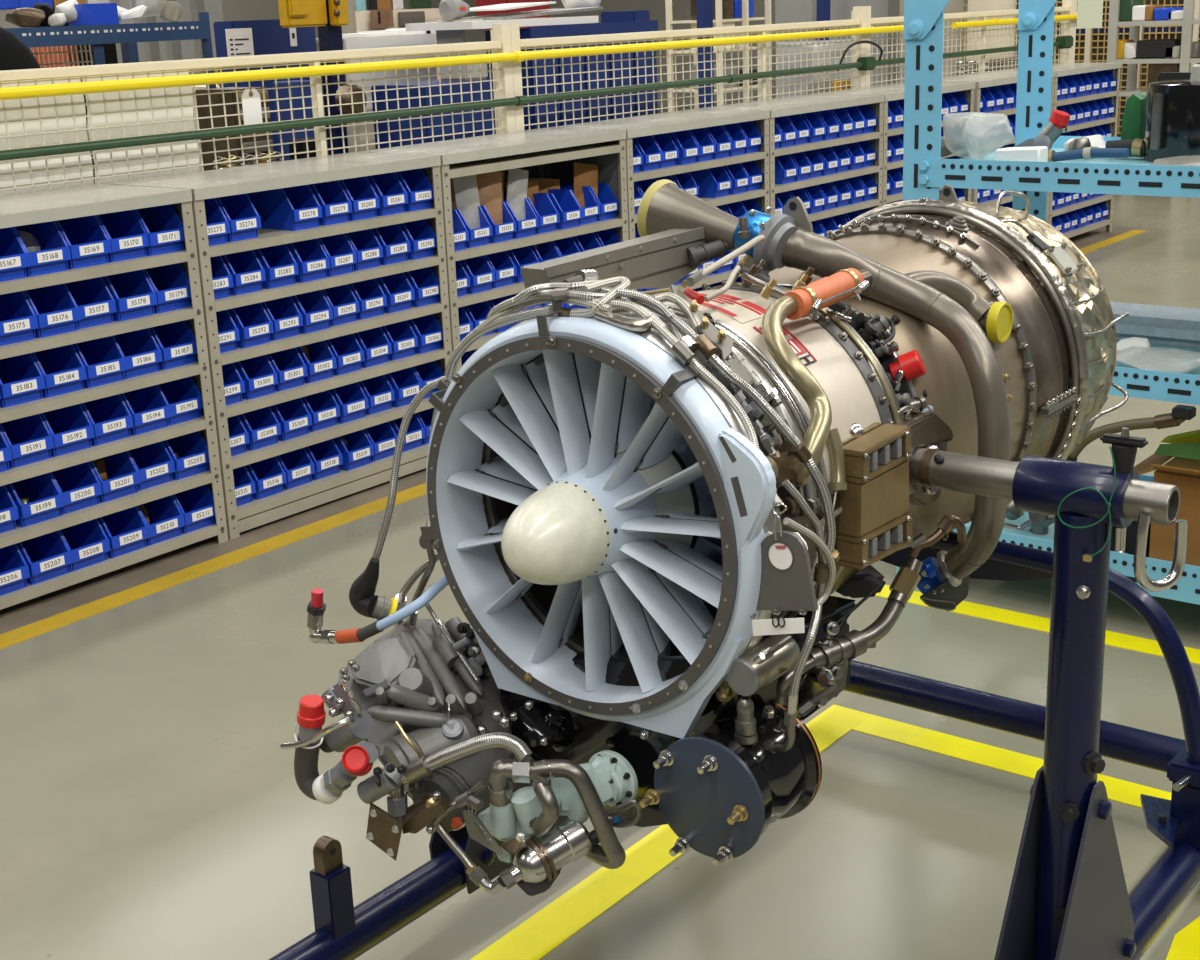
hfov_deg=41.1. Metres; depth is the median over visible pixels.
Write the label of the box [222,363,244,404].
bin
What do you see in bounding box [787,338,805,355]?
print
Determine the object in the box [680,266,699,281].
bin
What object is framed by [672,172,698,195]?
bin
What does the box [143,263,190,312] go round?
bin
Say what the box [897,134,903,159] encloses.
bin
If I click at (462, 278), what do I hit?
bin
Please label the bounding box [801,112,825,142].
bin
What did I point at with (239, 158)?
coil spring
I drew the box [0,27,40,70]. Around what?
office chair
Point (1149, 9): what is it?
carton
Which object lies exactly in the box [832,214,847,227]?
bin
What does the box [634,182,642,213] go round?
bin
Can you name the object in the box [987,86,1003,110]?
bin
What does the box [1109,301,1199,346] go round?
bubble wrap
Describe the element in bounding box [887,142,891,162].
bin
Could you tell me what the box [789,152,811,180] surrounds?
bin
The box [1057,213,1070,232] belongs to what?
bin
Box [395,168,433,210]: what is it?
bin
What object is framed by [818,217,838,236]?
bin
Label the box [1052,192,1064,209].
bin
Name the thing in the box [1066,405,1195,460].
hose
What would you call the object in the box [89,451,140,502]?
bin
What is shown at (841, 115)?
bin
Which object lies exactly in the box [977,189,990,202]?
bin
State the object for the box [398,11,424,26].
screen
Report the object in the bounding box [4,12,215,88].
rack
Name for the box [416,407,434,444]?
bin
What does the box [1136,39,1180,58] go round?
crate
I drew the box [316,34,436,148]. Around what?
bench
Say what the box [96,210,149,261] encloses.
bin
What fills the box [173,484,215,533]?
bin
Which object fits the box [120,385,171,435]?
bin
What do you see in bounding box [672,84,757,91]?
shelf
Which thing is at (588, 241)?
bin
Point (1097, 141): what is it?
sachet
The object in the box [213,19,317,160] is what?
cabinet
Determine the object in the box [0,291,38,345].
bin
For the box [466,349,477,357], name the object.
bin
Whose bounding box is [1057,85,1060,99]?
bin
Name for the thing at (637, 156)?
bin
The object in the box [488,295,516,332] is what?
bin
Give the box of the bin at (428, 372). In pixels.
[413,360,443,398]
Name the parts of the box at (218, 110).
drawer, drawer, drawer, drawer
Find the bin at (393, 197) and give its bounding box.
[367,172,407,215]
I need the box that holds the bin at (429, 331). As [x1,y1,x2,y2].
[408,314,442,353]
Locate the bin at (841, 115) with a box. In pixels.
[830,108,853,137]
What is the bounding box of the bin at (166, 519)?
[137,495,184,545]
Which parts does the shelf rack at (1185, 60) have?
post, post, shelf, shelf, shelf, post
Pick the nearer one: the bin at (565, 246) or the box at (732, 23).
the bin at (565, 246)
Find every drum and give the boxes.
[34,3,53,26]
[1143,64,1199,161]
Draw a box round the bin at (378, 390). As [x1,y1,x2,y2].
[359,374,394,414]
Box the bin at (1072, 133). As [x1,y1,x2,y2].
[1068,130,1078,135]
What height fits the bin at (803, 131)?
0.118 m
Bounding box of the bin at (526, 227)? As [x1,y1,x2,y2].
[502,197,538,238]
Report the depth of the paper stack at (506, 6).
6.77 m
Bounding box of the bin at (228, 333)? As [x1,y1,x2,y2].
[216,310,239,352]
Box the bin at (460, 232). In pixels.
[452,210,468,250]
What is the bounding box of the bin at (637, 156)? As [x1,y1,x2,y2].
[632,139,642,172]
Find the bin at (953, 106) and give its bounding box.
[942,92,958,112]
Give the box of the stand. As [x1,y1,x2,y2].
[269,427,1199,959]
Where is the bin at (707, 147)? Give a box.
[689,128,715,161]
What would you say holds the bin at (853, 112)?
on the shelving unit at (786, 106)
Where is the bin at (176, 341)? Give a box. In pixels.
[149,320,196,369]
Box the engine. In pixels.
[280,179,1128,895]
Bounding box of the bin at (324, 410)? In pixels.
[301,390,339,431]
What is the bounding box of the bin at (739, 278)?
[725,276,741,282]
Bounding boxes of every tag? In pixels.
[241,81,262,124]
[1076,0,1102,28]
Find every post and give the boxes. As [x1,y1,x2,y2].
[696,0,713,107]
[816,0,829,40]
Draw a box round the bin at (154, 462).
[128,441,174,490]
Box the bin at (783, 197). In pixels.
[776,191,791,206]
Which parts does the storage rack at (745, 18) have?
post, post, post, post, post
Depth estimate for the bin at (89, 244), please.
3.96 m
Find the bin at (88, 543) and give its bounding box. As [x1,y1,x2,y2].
[59,518,110,571]
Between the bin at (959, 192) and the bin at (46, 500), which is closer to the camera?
the bin at (46, 500)
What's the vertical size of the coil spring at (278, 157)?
0.120 m
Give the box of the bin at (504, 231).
[480,202,516,242]
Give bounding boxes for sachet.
[1063,134,1105,150]
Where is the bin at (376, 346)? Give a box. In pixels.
[354,327,391,367]
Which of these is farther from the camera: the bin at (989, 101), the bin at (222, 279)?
the bin at (989, 101)
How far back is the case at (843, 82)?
7.76 m
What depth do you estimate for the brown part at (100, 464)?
4.12 m
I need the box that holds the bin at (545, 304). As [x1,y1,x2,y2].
[542,303,564,307]
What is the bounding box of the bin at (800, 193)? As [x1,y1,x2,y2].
[789,188,810,212]
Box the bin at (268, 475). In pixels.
[245,456,286,499]
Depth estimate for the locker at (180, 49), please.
9.03 m
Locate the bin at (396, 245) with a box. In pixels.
[372,224,410,264]
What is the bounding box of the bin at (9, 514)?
[0,485,18,532]
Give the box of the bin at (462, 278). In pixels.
[455,260,469,296]
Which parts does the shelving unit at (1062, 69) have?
post, panel, shelf, shelf, shelf, shelf, panel, post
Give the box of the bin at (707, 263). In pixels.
[700,259,715,275]
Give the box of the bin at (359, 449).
[333,429,373,470]
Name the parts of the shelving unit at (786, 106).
post, panel, shelf, shelf, shelf, panel, post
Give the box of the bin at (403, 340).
[381,320,417,360]
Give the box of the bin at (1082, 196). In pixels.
[1077,193,1087,202]
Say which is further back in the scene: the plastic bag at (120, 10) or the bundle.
the bundle
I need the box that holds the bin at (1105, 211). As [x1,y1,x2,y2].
[1096,201,1108,220]
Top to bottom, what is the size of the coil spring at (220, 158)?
0.120 m
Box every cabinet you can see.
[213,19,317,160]
[273,80,314,160]
[342,0,365,84]
[775,0,816,46]
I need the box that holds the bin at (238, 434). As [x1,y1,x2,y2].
[227,415,248,455]
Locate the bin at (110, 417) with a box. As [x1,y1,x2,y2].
[81,394,133,445]
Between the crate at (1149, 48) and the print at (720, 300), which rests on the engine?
the print at (720, 300)
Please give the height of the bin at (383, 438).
0.118 m
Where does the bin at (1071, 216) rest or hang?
on the shelving unit at (1062, 69)
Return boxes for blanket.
[901,200,1113,504]
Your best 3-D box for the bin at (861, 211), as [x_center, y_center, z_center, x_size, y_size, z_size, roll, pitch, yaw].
[1.082,-1.160,7.088,0.272,0.118,0.102,10,21,37]
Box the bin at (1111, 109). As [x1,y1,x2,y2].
[1101,97,1114,117]
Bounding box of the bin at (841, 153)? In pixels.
[831,145,850,172]
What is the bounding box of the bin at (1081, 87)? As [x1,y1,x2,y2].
[1069,74,1085,96]
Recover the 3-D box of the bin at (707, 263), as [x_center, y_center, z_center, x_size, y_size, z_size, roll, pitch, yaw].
[0.304,-0.849,6.139,0.272,0.118,0.102,10,21,37]
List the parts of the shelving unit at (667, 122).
post, panel, shelf, shelf, shelf, panel, post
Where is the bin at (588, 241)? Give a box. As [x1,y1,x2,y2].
[572,232,601,251]
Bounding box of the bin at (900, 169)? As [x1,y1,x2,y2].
[898,167,902,188]
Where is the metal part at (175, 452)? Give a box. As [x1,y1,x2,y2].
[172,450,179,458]
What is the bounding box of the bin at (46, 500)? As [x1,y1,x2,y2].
[6,473,63,526]
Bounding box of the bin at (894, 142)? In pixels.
[887,135,902,161]
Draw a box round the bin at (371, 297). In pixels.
[349,278,386,319]
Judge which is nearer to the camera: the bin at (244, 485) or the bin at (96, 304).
the bin at (96, 304)
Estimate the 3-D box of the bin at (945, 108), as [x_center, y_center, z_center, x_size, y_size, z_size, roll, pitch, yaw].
[1.490,-1.745,7.479,0.272,0.118,0.102,10,21,37]
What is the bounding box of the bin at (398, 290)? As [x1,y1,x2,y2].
[376,272,414,312]
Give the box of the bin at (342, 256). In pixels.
[318,233,356,276]
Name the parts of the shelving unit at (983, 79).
post, shelf, panel, shelf, post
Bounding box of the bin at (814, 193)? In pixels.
[803,185,825,213]
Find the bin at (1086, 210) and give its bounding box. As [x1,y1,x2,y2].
[1082,206,1092,225]
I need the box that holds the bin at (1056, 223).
[1052,216,1061,230]
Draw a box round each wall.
[0,0,476,116]
[549,0,967,106]
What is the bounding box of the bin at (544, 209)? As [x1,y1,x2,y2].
[503,192,559,233]
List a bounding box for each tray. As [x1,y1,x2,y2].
[521,227,705,288]
[601,10,649,22]
[733,0,753,18]
[1154,7,1182,20]
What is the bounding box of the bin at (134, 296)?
[103,269,156,320]
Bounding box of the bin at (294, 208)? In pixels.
[247,184,321,230]
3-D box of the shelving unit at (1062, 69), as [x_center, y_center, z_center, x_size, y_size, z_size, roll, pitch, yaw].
[2.520,-1.808,8.895,0.380,0.953,0.922,10,21,37]
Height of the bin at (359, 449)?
0.118 m
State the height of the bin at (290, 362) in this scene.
0.118 m
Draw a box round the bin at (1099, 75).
[1093,71,1107,92]
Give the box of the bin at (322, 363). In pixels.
[296,340,336,382]
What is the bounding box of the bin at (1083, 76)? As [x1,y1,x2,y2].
[1079,73,1091,95]
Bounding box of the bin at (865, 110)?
[857,104,876,132]
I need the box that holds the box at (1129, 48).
[1124,43,1136,58]
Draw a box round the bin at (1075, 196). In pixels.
[1069,193,1078,204]
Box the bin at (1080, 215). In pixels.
[1073,208,1086,228]
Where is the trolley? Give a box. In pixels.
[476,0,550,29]
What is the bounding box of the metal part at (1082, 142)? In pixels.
[1068,137,1090,150]
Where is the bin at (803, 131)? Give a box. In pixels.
[788,114,809,144]
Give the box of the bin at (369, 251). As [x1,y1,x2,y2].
[345,229,382,270]
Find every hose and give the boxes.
[1048,147,1129,161]
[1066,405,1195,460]
[1105,138,1143,157]
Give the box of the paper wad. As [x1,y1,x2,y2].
[1117,337,1150,350]
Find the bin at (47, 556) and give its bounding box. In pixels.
[16,530,72,584]
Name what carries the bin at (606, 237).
on the shelving unit at (546, 153)
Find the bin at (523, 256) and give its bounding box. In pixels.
[507,246,539,282]
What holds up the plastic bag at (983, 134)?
on the rack at (924, 172)
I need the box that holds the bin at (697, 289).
[694,285,709,291]
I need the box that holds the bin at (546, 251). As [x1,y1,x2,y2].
[530,241,561,261]
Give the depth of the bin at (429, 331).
4.94 m
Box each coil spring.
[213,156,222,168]
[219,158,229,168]
[226,155,236,167]
[232,156,242,166]
[239,153,249,165]
[245,155,255,165]
[252,152,262,163]
[258,153,268,163]
[265,150,275,161]
[271,152,281,161]
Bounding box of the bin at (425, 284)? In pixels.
[404,267,439,306]
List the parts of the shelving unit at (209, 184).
post, panel, shelf, shelf, shelf, shelf, kick plate, shelf, shelf, panel, post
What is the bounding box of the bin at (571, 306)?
[564,303,581,308]
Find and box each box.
[68,3,118,25]
[195,87,274,170]
[367,0,377,10]
[377,0,390,9]
[393,0,402,9]
[408,0,431,8]
[691,21,734,49]
[735,33,741,47]
[1124,43,1136,58]
[1134,454,1199,566]
[1158,72,1190,80]
[1168,10,1195,19]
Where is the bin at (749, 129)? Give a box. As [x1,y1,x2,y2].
[738,121,762,153]
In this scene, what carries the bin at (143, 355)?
on the shelving unit at (68, 203)
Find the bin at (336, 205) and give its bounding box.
[309,180,351,225]
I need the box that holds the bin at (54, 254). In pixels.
[14,221,70,276]
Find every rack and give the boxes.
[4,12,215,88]
[665,0,771,111]
[896,0,1199,604]
[1107,0,1199,105]
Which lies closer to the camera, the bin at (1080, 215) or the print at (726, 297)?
the print at (726, 297)
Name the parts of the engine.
plate, bracket arm, bracket arm, bracket arm, gearbox lever, bracket arm, bracket arm, frame, compressor casing, fan blade, hub panel, bracket arm, fan blade, bracket arm, sill plate, fan blade, plate, fan blade, bypass casing, hoist plate, drain rail, rod, bracket plate, belly casing, thin rod, lock wire rod, drain rail, oil tank, box frame, box frame, oil tank, rod, core casing, box frame, box frame, box frame, box frame, turbine casing, box frame, box frame, valve lever, casing, wire handle, wire handle, access plate, wire handle, wire handle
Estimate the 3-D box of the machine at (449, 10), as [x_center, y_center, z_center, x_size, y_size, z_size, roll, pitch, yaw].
[-0.578,-1.814,6.569,0.160,0.330,0.160,10,21,37]
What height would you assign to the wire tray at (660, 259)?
0.067 m
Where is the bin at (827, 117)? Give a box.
[817,110,839,139]
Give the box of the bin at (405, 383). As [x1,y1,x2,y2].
[385,367,422,406]
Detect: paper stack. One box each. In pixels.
[342,32,395,36]
[358,30,430,34]
[386,28,435,33]
[405,16,598,30]
[461,7,602,19]
[470,1,555,10]
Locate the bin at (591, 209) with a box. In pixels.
[555,185,599,224]
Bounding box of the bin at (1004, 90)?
[997,84,1014,109]
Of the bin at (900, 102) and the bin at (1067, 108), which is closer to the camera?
the bin at (900, 102)
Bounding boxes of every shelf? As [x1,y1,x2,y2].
[670,17,764,23]
[671,47,756,53]
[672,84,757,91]
[960,147,1152,164]
[964,511,1148,557]
[1115,340,1199,374]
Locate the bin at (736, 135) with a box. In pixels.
[722,123,747,155]
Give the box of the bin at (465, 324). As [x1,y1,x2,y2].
[458,307,472,341]
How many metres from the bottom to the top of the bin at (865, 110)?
0.118 m
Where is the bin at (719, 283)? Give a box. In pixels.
[710,281,721,287]
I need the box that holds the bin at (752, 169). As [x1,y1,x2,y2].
[741,160,763,190]
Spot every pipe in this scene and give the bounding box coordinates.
[0,12,1076,99]
[0,35,1072,160]
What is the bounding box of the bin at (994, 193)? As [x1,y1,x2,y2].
[988,189,1001,199]
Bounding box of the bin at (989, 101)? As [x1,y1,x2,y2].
[980,87,994,112]
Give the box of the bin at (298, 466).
[277,447,314,489]
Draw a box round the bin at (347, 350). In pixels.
[326,333,364,375]
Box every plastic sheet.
[0,77,92,196]
[81,70,198,184]
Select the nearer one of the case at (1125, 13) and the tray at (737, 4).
the tray at (737, 4)
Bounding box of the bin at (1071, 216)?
[1065,211,1077,230]
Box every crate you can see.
[29,45,94,184]
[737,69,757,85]
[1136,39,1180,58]
[1147,63,1179,88]
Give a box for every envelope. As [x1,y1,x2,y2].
[450,178,456,208]
[452,175,479,228]
[476,172,502,224]
[495,171,503,200]
[505,180,538,206]
[506,168,528,220]
[530,178,559,192]
[573,163,597,207]
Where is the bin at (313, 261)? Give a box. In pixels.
[287,238,329,282]
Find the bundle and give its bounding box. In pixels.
[956,56,1017,74]
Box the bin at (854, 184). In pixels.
[844,176,865,203]
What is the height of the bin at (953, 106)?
0.118 m
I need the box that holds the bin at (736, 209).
[724,201,746,217]
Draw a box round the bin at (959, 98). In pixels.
[950,91,968,112]
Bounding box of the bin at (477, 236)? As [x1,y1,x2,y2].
[452,206,492,247]
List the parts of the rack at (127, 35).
post, post, post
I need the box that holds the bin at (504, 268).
[485,251,516,287]
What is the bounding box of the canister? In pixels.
[702,626,799,695]
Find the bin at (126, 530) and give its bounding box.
[98,506,149,557]
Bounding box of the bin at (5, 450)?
[0,429,12,471]
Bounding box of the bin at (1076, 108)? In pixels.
[1070,103,1083,124]
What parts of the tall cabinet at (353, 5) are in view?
drawer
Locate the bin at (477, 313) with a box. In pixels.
[463,301,493,335]
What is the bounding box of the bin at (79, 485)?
[50,462,101,514]
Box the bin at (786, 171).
[775,154,797,183]
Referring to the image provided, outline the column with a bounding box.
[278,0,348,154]
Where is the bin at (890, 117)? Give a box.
[888,110,892,128]
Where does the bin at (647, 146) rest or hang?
on the shelving unit at (667, 122)
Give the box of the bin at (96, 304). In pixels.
[66,277,116,328]
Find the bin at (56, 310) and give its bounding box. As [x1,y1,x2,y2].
[24,283,80,337]
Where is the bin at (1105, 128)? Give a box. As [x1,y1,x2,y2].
[1100,124,1111,136]
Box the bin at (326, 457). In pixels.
[305,439,342,479]
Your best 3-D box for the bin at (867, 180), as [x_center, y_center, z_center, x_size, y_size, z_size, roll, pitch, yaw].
[1.082,-1.299,7.047,0.272,0.118,0.102,10,21,37]
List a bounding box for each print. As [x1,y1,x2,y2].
[683,293,761,314]
[689,299,736,316]
[702,295,733,304]
[720,294,741,300]
[741,301,765,313]
[782,326,816,360]
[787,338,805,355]
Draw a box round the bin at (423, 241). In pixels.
[400,219,436,259]
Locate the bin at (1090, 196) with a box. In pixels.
[1085,193,1092,199]
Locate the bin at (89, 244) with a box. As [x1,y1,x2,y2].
[55,215,111,268]
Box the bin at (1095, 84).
[1085,72,1099,94]
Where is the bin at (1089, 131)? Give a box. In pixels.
[1084,127,1096,135]
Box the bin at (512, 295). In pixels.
[511,293,541,323]
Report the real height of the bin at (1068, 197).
0.118 m
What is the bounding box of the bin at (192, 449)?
[163,431,208,479]
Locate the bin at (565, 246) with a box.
[553,237,580,256]
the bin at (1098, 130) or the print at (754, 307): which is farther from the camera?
the bin at (1098, 130)
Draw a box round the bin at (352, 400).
[330,382,368,423]
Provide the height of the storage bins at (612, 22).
1.338 m
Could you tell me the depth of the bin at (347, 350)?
4.69 m
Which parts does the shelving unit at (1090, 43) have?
cage post, cage post, cage post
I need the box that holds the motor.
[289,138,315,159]
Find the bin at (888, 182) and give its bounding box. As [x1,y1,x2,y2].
[887,178,890,194]
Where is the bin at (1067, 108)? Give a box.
[1061,104,1075,125]
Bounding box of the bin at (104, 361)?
[73,336,126,387]
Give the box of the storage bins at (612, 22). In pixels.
[371,10,657,148]
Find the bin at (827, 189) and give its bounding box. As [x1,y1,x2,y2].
[818,182,838,209]
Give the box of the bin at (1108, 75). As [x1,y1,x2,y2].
[1101,70,1116,91]
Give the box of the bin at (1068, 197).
[1061,192,1071,206]
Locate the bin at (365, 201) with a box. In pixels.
[339,176,379,220]
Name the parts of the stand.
eye plate, gusset plate, gusset plate, web plate, gusset plate, support arm, hoop handle, post, gusset plate, toe plate, pull handle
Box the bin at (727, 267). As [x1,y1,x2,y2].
[713,250,733,273]
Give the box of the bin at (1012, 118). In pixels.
[1007,114,1015,136]
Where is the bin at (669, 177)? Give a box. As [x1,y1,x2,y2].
[653,175,675,182]
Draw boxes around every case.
[832,80,850,90]
[1117,40,1133,58]
[1119,0,1143,21]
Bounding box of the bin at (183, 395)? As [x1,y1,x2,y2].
[158,376,202,425]
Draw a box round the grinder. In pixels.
[335,85,374,152]
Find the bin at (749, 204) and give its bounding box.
[741,198,762,211]
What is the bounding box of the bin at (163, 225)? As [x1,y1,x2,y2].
[134,204,184,255]
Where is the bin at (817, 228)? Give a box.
[811,220,825,236]
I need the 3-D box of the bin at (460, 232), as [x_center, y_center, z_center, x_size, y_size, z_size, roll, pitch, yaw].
[-0.546,-0.785,5.016,0.272,0.118,0.102,10,21,37]
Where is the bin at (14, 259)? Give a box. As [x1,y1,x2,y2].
[0,227,29,281]
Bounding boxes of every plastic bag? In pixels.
[5,7,44,26]
[18,230,40,251]
[48,13,66,26]
[54,0,77,22]
[87,0,109,3]
[117,6,127,19]
[136,0,166,16]
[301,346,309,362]
[561,0,600,7]
[940,137,951,156]
[943,112,974,157]
[962,112,1013,159]
[1003,501,1054,534]
[1116,346,1199,373]
[1151,155,1199,165]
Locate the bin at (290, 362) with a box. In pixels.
[266,347,307,390]
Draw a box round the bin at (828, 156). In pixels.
[816,147,838,175]
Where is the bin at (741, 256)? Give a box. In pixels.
[730,250,744,269]
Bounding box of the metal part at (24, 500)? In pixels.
[18,496,29,504]
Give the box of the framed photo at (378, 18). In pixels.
[370,9,393,27]
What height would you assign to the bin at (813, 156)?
0.118 m
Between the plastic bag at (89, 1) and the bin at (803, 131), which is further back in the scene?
the bin at (803, 131)
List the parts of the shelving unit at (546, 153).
panel, post, shelf, panel, panel, shelf, shelf, shelf, post, panel, post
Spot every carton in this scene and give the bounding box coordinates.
[0,0,53,9]
[52,0,85,8]
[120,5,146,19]
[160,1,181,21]
[690,0,733,19]
[1132,5,1145,20]
[1145,5,1163,20]
[1191,41,1199,57]
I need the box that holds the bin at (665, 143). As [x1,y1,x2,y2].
[652,133,678,167]
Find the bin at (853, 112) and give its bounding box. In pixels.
[844,106,865,135]
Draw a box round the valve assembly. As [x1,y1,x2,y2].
[1015,110,1069,150]
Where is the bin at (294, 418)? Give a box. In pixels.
[270,398,311,440]
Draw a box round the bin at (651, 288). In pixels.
[643,288,660,290]
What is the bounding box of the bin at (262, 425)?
[239,406,280,450]
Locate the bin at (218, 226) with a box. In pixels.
[204,198,229,245]
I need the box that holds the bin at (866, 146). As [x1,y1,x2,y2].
[857,140,876,166]
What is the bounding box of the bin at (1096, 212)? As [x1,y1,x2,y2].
[1088,204,1101,223]
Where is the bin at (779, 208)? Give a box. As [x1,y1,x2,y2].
[775,194,783,213]
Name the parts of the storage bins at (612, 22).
door, door, door, door, door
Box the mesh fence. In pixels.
[0,0,1076,194]
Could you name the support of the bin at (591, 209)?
on the shelving unit at (546, 153)
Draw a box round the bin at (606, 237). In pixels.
[594,228,620,246]
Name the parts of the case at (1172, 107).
knob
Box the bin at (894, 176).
[887,168,902,194]
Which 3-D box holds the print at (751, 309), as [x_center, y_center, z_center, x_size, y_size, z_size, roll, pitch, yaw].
[0.144,-0.209,1.899,0.112,0.019,0.005,10,21,37]
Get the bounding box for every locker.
[120,0,146,61]
[145,15,167,61]
[167,0,196,74]
[194,0,223,73]
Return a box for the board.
[355,8,442,79]
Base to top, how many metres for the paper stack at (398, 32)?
0.020 m
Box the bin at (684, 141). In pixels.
[669,130,699,164]
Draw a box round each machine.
[35,8,117,183]
[436,0,487,80]
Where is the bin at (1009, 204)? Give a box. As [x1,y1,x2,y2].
[1004,201,1012,207]
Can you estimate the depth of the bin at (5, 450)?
3.82 m
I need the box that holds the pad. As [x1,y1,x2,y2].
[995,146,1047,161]
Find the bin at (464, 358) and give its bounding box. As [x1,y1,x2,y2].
[461,352,468,365]
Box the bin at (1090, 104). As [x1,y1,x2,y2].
[1084,100,1098,120]
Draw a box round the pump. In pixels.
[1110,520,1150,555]
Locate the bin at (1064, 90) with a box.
[1058,76,1067,99]
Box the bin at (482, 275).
[460,255,494,293]
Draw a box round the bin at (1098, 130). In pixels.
[1093,125,1105,136]
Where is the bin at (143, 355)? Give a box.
[113,328,161,378]
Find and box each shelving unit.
[0,184,227,609]
[106,152,451,539]
[358,128,629,373]
[547,109,769,296]
[692,94,884,221]
[815,82,974,207]
[942,71,1055,223]
[962,0,1199,136]
[989,62,1121,237]
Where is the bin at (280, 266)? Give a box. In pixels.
[254,244,298,288]
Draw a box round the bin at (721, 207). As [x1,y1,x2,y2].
[715,205,727,212]
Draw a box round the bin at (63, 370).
[32,344,86,397]
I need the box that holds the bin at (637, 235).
[635,223,639,237]
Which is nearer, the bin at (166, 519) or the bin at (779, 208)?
the bin at (166, 519)
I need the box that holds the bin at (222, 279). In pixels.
[210,256,233,298]
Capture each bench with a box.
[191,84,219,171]
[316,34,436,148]
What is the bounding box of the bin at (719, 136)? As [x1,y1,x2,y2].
[705,125,731,158]
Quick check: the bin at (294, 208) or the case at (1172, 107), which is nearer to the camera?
the case at (1172, 107)
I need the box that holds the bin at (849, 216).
[844,211,859,221]
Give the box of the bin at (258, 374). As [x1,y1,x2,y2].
[234,355,277,399]
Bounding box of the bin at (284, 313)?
[261,296,302,339]
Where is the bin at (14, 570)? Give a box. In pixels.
[0,544,29,595]
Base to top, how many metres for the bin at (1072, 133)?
0.118 m
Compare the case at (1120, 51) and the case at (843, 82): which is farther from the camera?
the case at (1120, 51)
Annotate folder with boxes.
[1154,443,1199,459]
[1161,429,1199,443]
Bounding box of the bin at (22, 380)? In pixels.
[0,353,45,407]
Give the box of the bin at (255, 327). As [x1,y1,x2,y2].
[227,303,273,347]
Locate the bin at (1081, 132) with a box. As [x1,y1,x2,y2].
[1076,129,1086,135]
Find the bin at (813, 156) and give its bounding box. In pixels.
[804,149,824,177]
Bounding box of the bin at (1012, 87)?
[1006,83,1016,107]
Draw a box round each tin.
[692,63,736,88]
[1165,45,1180,57]
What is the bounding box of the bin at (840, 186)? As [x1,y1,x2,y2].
[831,179,851,206]
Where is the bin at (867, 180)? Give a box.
[858,174,877,200]
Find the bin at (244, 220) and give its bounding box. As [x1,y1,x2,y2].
[216,193,260,241]
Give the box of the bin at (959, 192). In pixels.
[954,188,965,200]
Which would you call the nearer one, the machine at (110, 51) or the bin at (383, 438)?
the bin at (383, 438)
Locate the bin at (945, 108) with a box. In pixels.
[941,96,949,119]
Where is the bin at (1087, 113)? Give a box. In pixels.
[1078,102,1090,122]
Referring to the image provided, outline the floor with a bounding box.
[0,106,1199,959]
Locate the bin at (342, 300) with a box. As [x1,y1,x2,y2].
[322,284,359,325]
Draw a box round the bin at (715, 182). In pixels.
[690,166,731,197]
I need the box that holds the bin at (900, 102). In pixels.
[896,99,903,126]
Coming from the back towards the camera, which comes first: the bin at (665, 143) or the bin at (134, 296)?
the bin at (665, 143)
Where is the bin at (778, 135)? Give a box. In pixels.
[774,121,782,148]
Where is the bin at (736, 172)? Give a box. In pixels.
[723,163,749,194]
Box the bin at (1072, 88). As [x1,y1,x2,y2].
[1061,75,1076,98]
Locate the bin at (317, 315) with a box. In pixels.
[291,290,332,333]
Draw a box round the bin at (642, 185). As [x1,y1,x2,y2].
[635,178,654,195]
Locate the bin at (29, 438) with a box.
[0,414,53,467]
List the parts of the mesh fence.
rail, fence post, rail, fence post, rail, fence post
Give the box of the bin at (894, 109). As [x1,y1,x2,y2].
[888,100,903,128]
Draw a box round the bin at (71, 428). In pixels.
[40,404,94,456]
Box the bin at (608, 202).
[560,181,619,220]
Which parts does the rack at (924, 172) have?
post, post, green guard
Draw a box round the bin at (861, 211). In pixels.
[857,208,869,214]
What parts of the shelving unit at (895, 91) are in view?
post, panel, shelf, shelf, shelf, panel, post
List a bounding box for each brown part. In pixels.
[93,458,107,480]
[139,504,149,524]
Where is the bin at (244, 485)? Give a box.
[233,466,255,505]
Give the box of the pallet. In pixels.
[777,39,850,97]
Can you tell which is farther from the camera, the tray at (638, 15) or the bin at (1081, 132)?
the bin at (1081, 132)
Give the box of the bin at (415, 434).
[389,413,424,451]
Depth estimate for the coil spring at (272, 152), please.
5.39 m
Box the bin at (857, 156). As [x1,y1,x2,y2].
[843,142,864,169]
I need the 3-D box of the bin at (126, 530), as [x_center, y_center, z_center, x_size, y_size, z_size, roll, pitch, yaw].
[-1.317,0.113,4.200,0.272,0.118,0.114,10,21,37]
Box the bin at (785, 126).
[774,116,796,147]
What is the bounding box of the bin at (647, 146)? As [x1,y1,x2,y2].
[632,135,662,170]
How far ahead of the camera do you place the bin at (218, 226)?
4.24 m
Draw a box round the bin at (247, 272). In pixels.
[221,250,265,294]
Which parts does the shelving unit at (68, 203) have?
shelf, panel, shelf, shelf, shelf, shelf, shelf, panel, post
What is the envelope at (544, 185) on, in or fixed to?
on the shelving unit at (546, 153)
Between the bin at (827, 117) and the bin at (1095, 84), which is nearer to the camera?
the bin at (827, 117)
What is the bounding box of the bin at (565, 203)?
[504,189,582,229]
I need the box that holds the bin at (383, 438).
[364,421,397,461]
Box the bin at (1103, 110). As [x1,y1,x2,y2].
[1093,99,1107,119]

